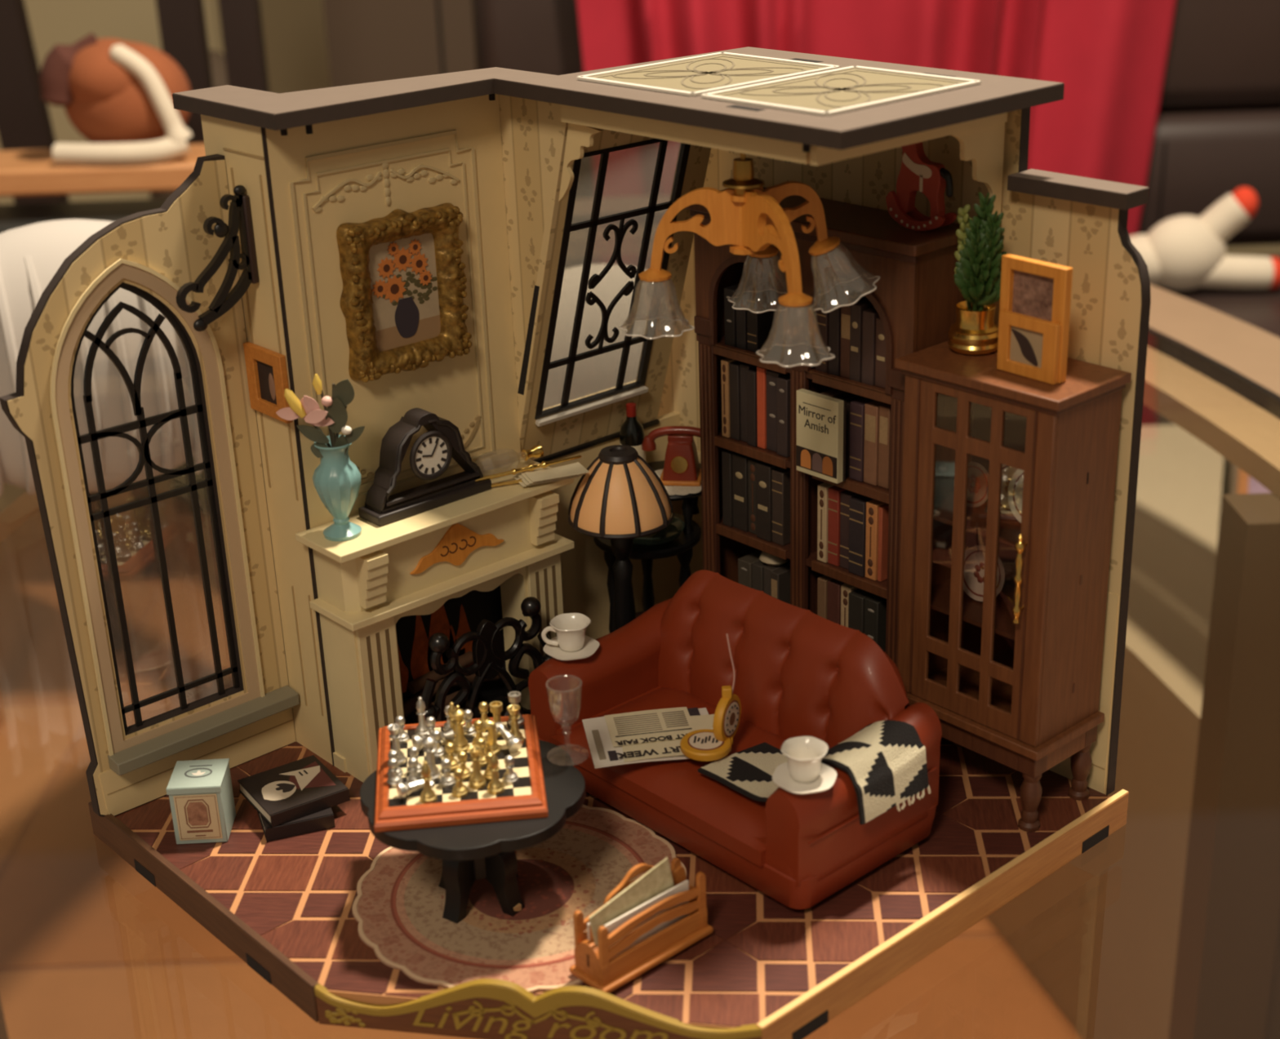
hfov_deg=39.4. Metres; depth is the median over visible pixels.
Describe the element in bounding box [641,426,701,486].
telephone
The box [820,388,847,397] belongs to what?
book
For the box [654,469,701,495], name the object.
doily
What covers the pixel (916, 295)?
bookcase
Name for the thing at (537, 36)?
cushion
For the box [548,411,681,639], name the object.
wall
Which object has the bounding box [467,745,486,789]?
chess queen
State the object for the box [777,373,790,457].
book
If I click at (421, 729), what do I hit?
bishop
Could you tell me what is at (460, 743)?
king
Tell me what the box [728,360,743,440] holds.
book
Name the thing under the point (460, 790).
pawn
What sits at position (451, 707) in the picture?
bishop
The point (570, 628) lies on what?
teacup
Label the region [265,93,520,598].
wall
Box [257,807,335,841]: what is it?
book
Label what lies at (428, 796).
bishop
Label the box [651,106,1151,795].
wall
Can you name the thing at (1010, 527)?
shelf
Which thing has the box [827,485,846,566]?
book
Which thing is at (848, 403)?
book
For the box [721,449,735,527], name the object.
book
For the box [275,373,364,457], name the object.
flowers
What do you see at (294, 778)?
print
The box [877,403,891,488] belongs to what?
book
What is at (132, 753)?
window
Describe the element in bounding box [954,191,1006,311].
potted tree
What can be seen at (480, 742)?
pawn
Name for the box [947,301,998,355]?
plant pot
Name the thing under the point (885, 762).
knit blanket
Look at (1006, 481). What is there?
print
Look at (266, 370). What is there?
photo
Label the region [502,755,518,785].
pawn
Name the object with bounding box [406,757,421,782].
pawn
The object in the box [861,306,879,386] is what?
book
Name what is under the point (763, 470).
book
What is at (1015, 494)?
plate
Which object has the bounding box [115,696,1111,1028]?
floor
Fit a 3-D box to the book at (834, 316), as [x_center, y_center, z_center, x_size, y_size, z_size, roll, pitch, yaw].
[0.673,-0.594,5.699,0.170,0.240,0.043,-21,29,-38]
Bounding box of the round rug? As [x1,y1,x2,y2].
[351,804,686,993]
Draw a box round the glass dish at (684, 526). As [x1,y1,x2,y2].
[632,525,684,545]
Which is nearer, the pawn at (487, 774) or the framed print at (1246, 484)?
the pawn at (487, 774)
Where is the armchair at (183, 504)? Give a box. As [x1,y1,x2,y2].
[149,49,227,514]
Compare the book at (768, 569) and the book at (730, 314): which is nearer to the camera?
the book at (730, 314)
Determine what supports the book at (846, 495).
on the bookcase at (916, 295)
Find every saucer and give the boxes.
[542,635,599,660]
[772,762,836,794]
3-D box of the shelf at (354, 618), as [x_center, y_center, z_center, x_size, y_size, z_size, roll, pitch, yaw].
[-0.642,0.180,5.931,0.904,0.026,0.248,-21,29,-38]
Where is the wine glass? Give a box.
[546,681,586,759]
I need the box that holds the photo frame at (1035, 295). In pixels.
[996,253,1072,385]
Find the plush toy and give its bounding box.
[1129,186,1279,291]
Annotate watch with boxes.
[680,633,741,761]
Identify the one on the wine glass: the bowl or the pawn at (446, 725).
the bowl
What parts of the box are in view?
label frame, label frame, lid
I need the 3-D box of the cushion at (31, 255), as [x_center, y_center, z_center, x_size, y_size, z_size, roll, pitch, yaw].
[-2.645,-0.755,8.456,1.600,1.320,0.872,-8,23,-13]
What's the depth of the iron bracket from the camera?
5.35 m
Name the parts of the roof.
cornice, skylight panel, skylight panel, cornice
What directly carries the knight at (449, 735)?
on the board
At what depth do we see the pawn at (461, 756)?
5.06 m
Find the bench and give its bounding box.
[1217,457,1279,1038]
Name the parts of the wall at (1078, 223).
panel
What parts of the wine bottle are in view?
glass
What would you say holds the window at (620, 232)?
in the wall at (592, 428)
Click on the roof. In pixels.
(814, 109)
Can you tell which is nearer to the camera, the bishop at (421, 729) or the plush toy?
the bishop at (421, 729)
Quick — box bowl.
[546,681,582,726]
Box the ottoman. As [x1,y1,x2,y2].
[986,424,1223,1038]
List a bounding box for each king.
[422,733,440,782]
[451,705,469,754]
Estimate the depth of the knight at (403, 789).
4.98 m
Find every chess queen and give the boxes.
[387,723,405,766]
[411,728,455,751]
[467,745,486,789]
[506,704,524,744]
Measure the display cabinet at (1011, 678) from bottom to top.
1.405 m
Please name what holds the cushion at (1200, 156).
on the settee at (1217, 131)
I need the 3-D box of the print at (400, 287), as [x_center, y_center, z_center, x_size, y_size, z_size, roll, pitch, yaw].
[-0.726,-0.730,5.664,0.213,0.114,0.002,-21,29,-38]
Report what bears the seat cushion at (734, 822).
on the sofa at (799, 672)
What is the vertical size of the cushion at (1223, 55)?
2.670 m
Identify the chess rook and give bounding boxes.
[488,701,502,737]
[507,691,524,727]
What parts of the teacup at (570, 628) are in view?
handle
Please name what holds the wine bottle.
on the table at (682, 546)
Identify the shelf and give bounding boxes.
[295,458,573,563]
[309,533,574,631]
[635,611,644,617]
[930,577,1015,640]
[933,491,1021,546]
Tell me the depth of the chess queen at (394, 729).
5.14 m
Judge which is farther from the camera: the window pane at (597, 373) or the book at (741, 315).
the window pane at (597, 373)
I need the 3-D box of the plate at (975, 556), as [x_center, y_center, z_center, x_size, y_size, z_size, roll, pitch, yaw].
[1.057,0.167,5.542,0.041,0.173,0.176,-21,29,-38]
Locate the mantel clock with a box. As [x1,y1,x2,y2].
[358,408,491,526]
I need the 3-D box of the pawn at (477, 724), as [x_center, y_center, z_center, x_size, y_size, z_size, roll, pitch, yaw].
[-0.470,0.623,5.235,0.045,0.081,0.045,7,24,20]
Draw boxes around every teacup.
[541,613,591,651]
[780,736,828,782]
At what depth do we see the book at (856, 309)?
5.57 m
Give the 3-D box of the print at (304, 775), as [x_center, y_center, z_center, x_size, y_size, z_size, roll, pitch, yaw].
[-1.072,0.835,5.737,0.150,0.001,0.180,-16,26,-30]
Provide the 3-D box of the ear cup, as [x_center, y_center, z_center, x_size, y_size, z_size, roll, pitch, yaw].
[0.031,-0.275,6.398,0.052,0.046,0.051,1,23,8]
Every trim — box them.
[88,801,319,1022]
[755,789,1128,1038]
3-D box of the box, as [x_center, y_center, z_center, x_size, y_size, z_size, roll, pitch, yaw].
[-1.370,0.884,5.605,0.166,0.207,0.170,-3,23,-2]
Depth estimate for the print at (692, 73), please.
5.47 m
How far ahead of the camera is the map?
4.85 m
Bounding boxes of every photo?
[256,360,276,404]
[1009,325,1043,368]
[1012,270,1053,321]
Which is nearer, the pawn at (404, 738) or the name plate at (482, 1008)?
the name plate at (482, 1008)
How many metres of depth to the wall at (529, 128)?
5.76 m
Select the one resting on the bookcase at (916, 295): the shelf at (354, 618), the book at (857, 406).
the book at (857, 406)
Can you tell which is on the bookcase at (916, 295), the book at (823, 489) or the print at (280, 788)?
the book at (823, 489)
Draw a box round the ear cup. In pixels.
[641,435,656,451]
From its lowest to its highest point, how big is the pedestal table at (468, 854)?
0.372 m
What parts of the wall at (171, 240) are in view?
panel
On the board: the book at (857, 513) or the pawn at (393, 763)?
the pawn at (393, 763)
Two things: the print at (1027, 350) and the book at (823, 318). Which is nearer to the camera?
the print at (1027, 350)
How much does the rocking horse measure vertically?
0.302 m
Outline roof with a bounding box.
[172,46,1064,215]
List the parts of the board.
frame, frame, frame, frame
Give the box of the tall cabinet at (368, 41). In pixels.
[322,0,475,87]
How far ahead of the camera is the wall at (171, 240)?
5.45 m
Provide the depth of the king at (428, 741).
5.04 m
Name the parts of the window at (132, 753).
sill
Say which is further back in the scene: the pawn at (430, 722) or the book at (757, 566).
the book at (757, 566)
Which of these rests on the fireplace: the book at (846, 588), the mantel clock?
the mantel clock
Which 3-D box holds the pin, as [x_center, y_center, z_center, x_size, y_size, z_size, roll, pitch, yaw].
[-0.457,-0.119,5.939,0.210,0.018,0.018,-9,24,-16]
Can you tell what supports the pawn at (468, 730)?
on the board
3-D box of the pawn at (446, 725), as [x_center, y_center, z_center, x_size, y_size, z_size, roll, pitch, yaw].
[-0.566,0.590,5.323,0.045,0.081,0.045,3,23,11]
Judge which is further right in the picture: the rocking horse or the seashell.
the rocking horse
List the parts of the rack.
post, panel, post, post, panel, post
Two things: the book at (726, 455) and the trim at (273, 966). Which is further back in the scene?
the book at (726, 455)
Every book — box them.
[237,755,350,827]
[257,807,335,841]
[720,357,736,437]
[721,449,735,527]
[724,278,768,347]
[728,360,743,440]
[732,452,751,532]
[735,283,773,350]
[737,550,761,588]
[739,362,756,442]
[746,284,783,352]
[746,367,757,446]
[747,457,760,534]
[752,560,768,591]
[755,461,779,542]
[756,366,768,448]
[764,560,790,595]
[766,369,789,452]
[770,564,790,604]
[772,467,790,546]
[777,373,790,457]
[795,388,846,484]
[815,293,851,373]
[817,482,833,563]
[817,575,832,619]
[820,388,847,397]
[826,578,844,625]
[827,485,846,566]
[828,292,865,376]
[840,297,866,378]
[840,489,859,569]
[840,583,857,627]
[845,396,864,476]
[848,397,875,482]
[848,494,874,577]
[848,588,872,634]
[849,298,873,382]
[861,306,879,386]
[863,400,885,485]
[864,594,886,652]
[865,499,886,580]
[875,316,885,388]
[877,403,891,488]
[877,503,888,582]
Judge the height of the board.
0.046 m
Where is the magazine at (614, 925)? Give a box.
[604,880,689,960]
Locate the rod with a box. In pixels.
[475,455,581,481]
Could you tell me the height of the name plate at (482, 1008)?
0.185 m
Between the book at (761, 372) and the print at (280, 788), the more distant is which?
the book at (761, 372)
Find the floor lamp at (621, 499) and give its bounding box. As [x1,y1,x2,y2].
[568,444,673,631]
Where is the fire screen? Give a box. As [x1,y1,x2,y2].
[421,596,552,721]
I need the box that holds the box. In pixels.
[165,758,235,844]
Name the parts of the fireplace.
panel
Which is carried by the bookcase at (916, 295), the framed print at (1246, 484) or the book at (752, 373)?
the book at (752, 373)
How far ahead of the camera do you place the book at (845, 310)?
5.62 m
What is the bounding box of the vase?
[312,435,361,541]
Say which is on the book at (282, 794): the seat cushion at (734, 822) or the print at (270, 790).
the print at (270, 790)
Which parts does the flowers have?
stem, stem, stem, stem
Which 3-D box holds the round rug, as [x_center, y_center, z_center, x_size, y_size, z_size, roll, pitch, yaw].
[-0.350,1.091,5.280,0.990,0.007,0.982,-21,29,-38]
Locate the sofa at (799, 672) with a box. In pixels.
[528,569,942,910]
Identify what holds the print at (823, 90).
on the roof
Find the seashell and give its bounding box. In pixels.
[759,551,790,566]
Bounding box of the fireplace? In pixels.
[295,458,574,782]
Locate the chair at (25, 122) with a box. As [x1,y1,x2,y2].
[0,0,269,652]
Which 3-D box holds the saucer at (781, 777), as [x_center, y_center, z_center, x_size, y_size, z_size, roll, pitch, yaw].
[0.461,0.727,5.015,0.175,0.017,0.185,-21,29,-38]
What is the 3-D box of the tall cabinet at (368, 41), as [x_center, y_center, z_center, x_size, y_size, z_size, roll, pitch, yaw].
[-2.135,-4.909,20.665,2.520,8.600,2.010,-2,23,0]
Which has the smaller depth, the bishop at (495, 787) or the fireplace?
the bishop at (495, 787)
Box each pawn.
[386,750,403,777]
[386,758,403,787]
[395,715,409,744]
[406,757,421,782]
[407,746,422,774]
[425,716,435,736]
[431,729,445,759]
[439,758,455,788]
[443,705,449,732]
[444,742,458,771]
[452,768,468,798]
[457,751,471,780]
[463,709,476,737]
[471,720,487,746]
[475,737,487,767]
[478,702,491,722]
[483,751,499,782]
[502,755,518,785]
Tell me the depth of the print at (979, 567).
5.55 m
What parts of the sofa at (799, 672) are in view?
arm, backrest, arm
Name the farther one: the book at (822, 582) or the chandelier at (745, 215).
the book at (822, 582)
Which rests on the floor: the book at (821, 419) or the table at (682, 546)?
the table at (682, 546)
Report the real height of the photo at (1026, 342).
0.115 m
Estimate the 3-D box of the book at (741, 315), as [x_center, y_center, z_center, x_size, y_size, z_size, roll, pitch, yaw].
[0.397,-0.681,5.997,0.170,0.190,0.043,-21,29,-38]
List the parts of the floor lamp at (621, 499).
shade panel, shade panel, shade panel, shade panel, shade panel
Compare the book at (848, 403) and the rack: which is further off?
the book at (848, 403)
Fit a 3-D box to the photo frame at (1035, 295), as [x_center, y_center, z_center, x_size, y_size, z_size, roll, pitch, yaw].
[1.137,-0.577,5.086,0.127,0.330,0.230,-19,28,-35]
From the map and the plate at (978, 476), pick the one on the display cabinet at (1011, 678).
the plate at (978, 476)
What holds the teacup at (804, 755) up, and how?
on the saucer at (781, 777)
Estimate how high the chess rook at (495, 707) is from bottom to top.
0.099 m
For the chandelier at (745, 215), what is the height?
0.642 m
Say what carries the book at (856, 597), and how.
on the bookcase at (916, 295)
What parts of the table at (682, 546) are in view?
leg, leg, leg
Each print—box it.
[261,781,296,800]
[275,783,295,792]
[279,765,319,791]
[288,761,335,789]
[368,232,439,331]
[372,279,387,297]
[375,315,440,351]
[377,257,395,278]
[382,270,437,305]
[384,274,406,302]
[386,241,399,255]
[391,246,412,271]
[394,297,418,337]
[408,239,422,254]
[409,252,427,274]
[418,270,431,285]
[612,57,805,88]
[737,72,946,107]
[967,475,981,493]
[973,562,984,582]
[1004,478,1011,493]
[1011,328,1037,366]
[1236,468,1271,493]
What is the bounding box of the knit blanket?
[697,720,931,825]
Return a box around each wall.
[0,0,1279,256]
[0,153,295,817]
[200,114,334,766]
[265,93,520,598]
[498,94,568,458]
[518,116,711,462]
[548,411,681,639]
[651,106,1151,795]
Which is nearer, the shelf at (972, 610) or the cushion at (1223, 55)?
the shelf at (972, 610)
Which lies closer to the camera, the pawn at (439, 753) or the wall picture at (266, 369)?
the pawn at (439, 753)
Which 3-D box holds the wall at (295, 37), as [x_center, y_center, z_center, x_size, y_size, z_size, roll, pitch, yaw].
[-0.349,-9.879,22.045,32.000,16.600,0.301,-2,23,0]
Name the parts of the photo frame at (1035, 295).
frame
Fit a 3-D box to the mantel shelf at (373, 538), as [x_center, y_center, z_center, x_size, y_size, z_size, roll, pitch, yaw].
[-0.654,-0.040,5.829,0.930,0.025,0.258,-21,29,-38]
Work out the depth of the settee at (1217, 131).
16.17 m
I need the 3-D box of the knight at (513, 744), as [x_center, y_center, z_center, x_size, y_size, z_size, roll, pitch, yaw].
[-0.390,0.637,5.207,0.106,0.067,0.049,18,30,40]
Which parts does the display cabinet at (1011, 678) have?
panel, leg, door, panel, moulding, door handle, leg, panel, leg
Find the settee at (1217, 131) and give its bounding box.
[471,0,1279,426]
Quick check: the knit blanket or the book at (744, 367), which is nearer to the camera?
the knit blanket
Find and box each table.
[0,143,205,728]
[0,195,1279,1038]
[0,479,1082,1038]
[360,739,585,923]
[593,460,701,633]
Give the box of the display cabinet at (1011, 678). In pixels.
[894,340,1131,831]
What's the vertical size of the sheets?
0.020 m
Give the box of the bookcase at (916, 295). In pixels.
[684,186,966,667]
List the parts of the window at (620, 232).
white sill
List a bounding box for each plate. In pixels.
[314,978,761,1038]
[953,462,988,507]
[963,545,1004,601]
[1000,464,1018,516]
[1007,469,1023,523]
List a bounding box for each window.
[49,258,299,776]
[534,137,690,426]
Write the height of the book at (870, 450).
0.265 m
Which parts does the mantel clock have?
moulding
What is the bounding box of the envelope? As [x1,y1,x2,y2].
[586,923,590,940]
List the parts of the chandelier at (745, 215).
lamp shade, arm, rod, lamp shade, arm, arm, lamp shade, bulb, lamp shade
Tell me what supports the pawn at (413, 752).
on the board
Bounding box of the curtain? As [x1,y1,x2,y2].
[577,0,1176,270]
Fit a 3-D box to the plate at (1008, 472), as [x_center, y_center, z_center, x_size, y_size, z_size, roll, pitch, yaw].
[1.122,-0.095,5.389,0.040,0.169,0.172,-21,29,-38]
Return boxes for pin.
[491,478,522,487]
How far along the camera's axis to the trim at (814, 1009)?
5.11 m
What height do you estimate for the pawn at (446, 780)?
0.081 m
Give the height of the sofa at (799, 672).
0.621 m
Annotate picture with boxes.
[243,342,292,423]
[336,202,472,382]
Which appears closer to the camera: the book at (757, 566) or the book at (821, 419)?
the book at (821, 419)
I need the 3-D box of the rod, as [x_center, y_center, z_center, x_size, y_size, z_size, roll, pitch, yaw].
[-0.376,-0.171,5.984,0.405,0.025,0.026,-14,25,-26]
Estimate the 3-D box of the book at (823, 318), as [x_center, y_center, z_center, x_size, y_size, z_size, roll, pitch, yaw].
[0.637,-0.596,5.732,0.171,0.220,0.048,-21,29,-38]
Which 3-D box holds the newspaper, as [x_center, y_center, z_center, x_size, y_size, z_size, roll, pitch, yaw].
[0.057,0.668,5.567,0.440,0.026,0.300,-5,23,-8]
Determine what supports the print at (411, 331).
attached to the picture at (402, 307)
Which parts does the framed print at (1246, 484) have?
frame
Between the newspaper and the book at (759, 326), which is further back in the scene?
the book at (759, 326)
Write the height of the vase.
0.310 m
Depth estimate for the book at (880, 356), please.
5.52 m
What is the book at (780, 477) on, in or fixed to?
on the bookcase at (916, 295)
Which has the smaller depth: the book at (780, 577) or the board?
the board
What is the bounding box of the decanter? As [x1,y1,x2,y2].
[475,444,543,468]
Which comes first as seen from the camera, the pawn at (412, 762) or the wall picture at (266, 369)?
the pawn at (412, 762)
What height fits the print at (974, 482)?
0.059 m
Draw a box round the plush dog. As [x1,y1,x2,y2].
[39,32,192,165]
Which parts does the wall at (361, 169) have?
panel moulding, panel moulding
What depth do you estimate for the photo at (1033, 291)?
5.05 m
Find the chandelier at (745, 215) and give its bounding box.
[618,152,879,367]
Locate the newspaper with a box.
[582,706,731,768]
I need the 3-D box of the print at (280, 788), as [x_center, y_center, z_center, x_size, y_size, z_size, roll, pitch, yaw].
[-1.134,0.854,5.696,0.066,0.001,0.052,7,24,21]
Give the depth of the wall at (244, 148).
5.66 m
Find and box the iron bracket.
[176,185,258,331]
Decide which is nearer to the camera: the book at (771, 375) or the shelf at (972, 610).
the shelf at (972, 610)
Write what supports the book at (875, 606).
on the bookcase at (916, 295)
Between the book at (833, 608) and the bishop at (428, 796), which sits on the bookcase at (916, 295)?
the book at (833, 608)
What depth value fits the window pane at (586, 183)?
16.38 m
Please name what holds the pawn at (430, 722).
on the board
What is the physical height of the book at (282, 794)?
0.043 m
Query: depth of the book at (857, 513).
5.81 m
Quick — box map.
[588,857,674,946]
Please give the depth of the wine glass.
5.17 m
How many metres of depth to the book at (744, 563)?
6.28 m
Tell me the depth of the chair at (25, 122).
15.15 m
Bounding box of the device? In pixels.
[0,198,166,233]
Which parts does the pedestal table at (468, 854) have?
leg, leg, stem, leg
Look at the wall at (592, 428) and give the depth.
6.24 m
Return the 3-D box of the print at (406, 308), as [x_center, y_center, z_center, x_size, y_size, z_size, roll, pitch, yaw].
[-0.740,-0.641,5.684,0.092,0.129,0.002,-21,29,-38]
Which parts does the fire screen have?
knob, knob, knob, knob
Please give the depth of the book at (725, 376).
6.10 m
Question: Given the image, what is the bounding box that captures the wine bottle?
[619,402,645,461]
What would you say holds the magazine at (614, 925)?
in the rack
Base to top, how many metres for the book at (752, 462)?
0.270 m
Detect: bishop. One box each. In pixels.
[414,696,428,736]
[419,760,436,804]
[446,702,456,742]
[487,751,504,795]
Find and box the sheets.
[512,462,589,487]
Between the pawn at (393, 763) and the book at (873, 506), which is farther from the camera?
the book at (873, 506)
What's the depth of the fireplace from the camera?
5.84 m
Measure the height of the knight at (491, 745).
0.104 m
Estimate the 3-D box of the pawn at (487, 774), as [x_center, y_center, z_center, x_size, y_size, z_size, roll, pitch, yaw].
[-0.423,0.694,5.059,0.045,0.081,0.045,-2,23,1]
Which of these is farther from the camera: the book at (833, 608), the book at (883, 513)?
the book at (833, 608)
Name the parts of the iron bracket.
arm, plate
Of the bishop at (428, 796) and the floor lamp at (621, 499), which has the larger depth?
the floor lamp at (621, 499)
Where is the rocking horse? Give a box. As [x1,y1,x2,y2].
[885,141,956,231]
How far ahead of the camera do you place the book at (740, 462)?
6.19 m
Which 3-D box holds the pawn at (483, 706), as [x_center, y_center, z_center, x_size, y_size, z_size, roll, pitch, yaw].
[-0.465,0.580,5.337,0.045,0.081,0.045,13,27,33]
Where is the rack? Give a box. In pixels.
[568,857,713,993]
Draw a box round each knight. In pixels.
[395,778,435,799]
[480,720,500,755]
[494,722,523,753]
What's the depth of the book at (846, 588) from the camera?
5.96 m
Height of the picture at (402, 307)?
0.524 m
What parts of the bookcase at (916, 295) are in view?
fluted post, panel, arch moulding, shelf, shelf, shelf, fluted post, cornice, panel, shelf, shelf, shelf, arch moulding, fluted post, panel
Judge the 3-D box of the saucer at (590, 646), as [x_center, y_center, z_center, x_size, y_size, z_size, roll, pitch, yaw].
[-0.222,0.421,5.809,0.175,0.017,0.185,-21,29,-38]
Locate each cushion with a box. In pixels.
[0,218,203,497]
[471,0,583,75]
[551,688,785,867]
[1137,106,1279,246]
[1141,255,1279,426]
[1159,0,1279,110]
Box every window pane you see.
[542,263,654,408]
[564,155,602,269]
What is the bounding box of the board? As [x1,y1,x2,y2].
[373,714,548,832]

